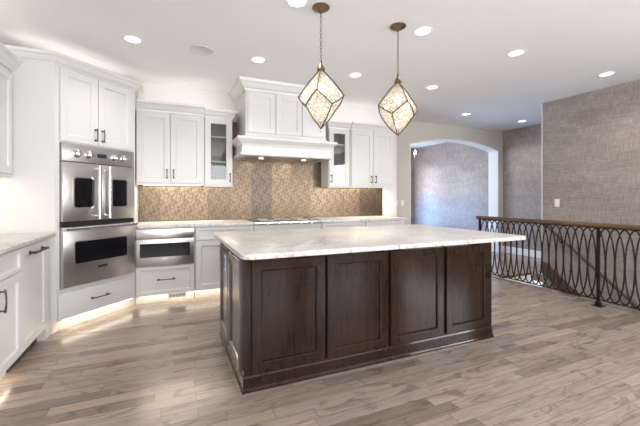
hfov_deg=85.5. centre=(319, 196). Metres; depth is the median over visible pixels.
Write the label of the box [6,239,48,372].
dishwasher
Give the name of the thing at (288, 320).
kitchen island
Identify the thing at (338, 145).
shelf
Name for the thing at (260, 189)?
backsplash
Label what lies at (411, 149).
wall
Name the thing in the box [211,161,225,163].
shelf
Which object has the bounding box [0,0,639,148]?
ceiling
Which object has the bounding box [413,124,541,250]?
wall
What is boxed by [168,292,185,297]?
vent grille
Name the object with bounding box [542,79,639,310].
wall
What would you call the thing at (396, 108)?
pendant light
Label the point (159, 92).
wall
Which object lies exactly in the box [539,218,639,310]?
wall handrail
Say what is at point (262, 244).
island countertop
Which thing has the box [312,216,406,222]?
countertop
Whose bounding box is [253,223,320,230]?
base cabinet
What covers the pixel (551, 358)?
floor
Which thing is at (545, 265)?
staircase
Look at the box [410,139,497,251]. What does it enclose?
trim
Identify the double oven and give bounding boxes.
[59,142,137,288]
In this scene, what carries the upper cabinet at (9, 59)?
attached to the wall
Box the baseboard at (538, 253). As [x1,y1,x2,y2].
[503,246,540,257]
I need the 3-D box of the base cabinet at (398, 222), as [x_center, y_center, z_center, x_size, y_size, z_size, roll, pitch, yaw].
[0.888,0.809,5.559,0.704,0.882,0.670,0,0,-24]
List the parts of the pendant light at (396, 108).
glass panel, glass panel, frame, chain, glass panel, glass panel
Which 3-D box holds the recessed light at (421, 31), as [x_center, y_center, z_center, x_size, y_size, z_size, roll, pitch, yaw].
[0.929,-1.496,3.127,0.170,0.006,0.170,0,0,-24]
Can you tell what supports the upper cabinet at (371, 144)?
attached to the wall at (159, 92)
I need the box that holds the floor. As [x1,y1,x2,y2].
[0,252,639,425]
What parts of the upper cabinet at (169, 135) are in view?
door, light rail, crown molding, door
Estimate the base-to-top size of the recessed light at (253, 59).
0.006 m
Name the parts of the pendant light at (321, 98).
glass panel, glass panel, chain, frame, glass panel, glass panel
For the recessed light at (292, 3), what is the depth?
2.68 m
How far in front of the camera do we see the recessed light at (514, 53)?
3.61 m
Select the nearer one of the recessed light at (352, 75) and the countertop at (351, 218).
the recessed light at (352, 75)
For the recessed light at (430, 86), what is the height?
0.006 m
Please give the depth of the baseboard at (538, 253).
7.38 m
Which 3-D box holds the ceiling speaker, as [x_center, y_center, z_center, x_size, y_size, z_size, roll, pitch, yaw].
[-1.204,-1.496,3.531,0.230,0.007,0.230,0,0,-24]
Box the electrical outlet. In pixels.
[224,255,225,270]
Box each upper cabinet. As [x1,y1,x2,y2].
[0,41,21,176]
[135,98,204,185]
[204,108,237,186]
[321,119,351,187]
[350,121,394,187]
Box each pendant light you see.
[298,2,344,128]
[378,22,417,135]
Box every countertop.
[0,232,55,254]
[135,219,253,228]
[214,224,525,259]
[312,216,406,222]
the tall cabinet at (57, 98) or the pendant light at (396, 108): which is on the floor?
the tall cabinet at (57, 98)
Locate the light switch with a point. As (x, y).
(556, 201)
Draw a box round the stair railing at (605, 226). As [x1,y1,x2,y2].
[476,216,639,309]
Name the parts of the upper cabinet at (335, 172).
crown molding, light rail, door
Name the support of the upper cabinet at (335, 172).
attached to the wall at (159, 92)
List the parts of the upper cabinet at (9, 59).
door, crown molding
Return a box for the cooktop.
[245,217,321,224]
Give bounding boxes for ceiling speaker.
[190,45,213,54]
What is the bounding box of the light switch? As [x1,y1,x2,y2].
[554,199,559,206]
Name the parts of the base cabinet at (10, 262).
handle, drawer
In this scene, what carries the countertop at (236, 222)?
on the base cabinet at (207, 247)
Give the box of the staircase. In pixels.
[493,261,639,313]
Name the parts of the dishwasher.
door, handle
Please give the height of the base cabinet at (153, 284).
0.882 m
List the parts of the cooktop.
glass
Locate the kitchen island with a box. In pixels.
[219,242,493,394]
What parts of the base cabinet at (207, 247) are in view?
door, drawer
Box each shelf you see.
[211,136,225,140]
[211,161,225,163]
[334,144,344,147]
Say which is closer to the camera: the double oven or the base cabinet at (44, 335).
the base cabinet at (44, 335)
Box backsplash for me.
[138,122,381,221]
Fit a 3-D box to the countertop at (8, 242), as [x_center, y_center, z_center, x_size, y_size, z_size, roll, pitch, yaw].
[-2.216,0.336,1.942,0.638,0.032,2.338,0,0,-24]
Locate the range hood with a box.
[230,76,336,163]
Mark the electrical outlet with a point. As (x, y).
(224, 255)
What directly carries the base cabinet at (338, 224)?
on the floor
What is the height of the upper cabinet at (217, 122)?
1.018 m
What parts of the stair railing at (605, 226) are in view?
handrail, post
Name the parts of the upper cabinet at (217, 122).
light rail, door, crown molding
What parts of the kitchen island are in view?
panel, door, molding, door, door, door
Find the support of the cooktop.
in the countertop at (236, 222)
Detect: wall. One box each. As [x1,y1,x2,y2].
[135,82,396,222]
[397,121,502,245]
[411,149,412,224]
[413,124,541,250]
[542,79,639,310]
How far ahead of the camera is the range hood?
4.57 m
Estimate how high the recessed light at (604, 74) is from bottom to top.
0.006 m
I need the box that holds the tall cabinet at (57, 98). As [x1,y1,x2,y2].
[0,45,144,334]
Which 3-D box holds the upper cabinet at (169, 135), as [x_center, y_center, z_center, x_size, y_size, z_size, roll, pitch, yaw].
[-1.921,-0.665,4.468,0.790,1.030,0.379,0,0,-24]
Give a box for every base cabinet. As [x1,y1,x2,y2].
[0,248,21,379]
[37,238,48,340]
[135,227,194,304]
[195,225,252,297]
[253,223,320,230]
[321,222,364,227]
[365,220,403,225]
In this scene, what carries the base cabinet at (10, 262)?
on the floor
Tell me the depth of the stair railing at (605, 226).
4.22 m
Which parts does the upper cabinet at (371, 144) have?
door, light rail, crown molding, door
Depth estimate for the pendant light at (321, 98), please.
2.67 m
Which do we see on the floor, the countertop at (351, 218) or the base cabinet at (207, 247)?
the base cabinet at (207, 247)
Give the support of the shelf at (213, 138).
attached to the upper cabinet at (217, 122)
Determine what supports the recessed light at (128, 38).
in the ceiling
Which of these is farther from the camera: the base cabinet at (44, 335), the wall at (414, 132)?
the wall at (414, 132)
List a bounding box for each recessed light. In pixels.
[122,35,141,43]
[250,57,265,62]
[286,0,307,7]
[348,73,361,77]
[413,27,432,35]
[426,85,438,88]
[507,50,524,56]
[597,72,614,76]
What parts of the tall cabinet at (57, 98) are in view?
crown molding, door, drawer, door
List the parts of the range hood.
door, crown molding, door, door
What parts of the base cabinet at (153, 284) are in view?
microwave drawer, control panel, drawer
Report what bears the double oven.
in the tall cabinet at (57, 98)
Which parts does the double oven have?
knob, door, window trim, knob, gap trim, door, control panel, handle, handle, window trim, handle, knob, door, window trim, knob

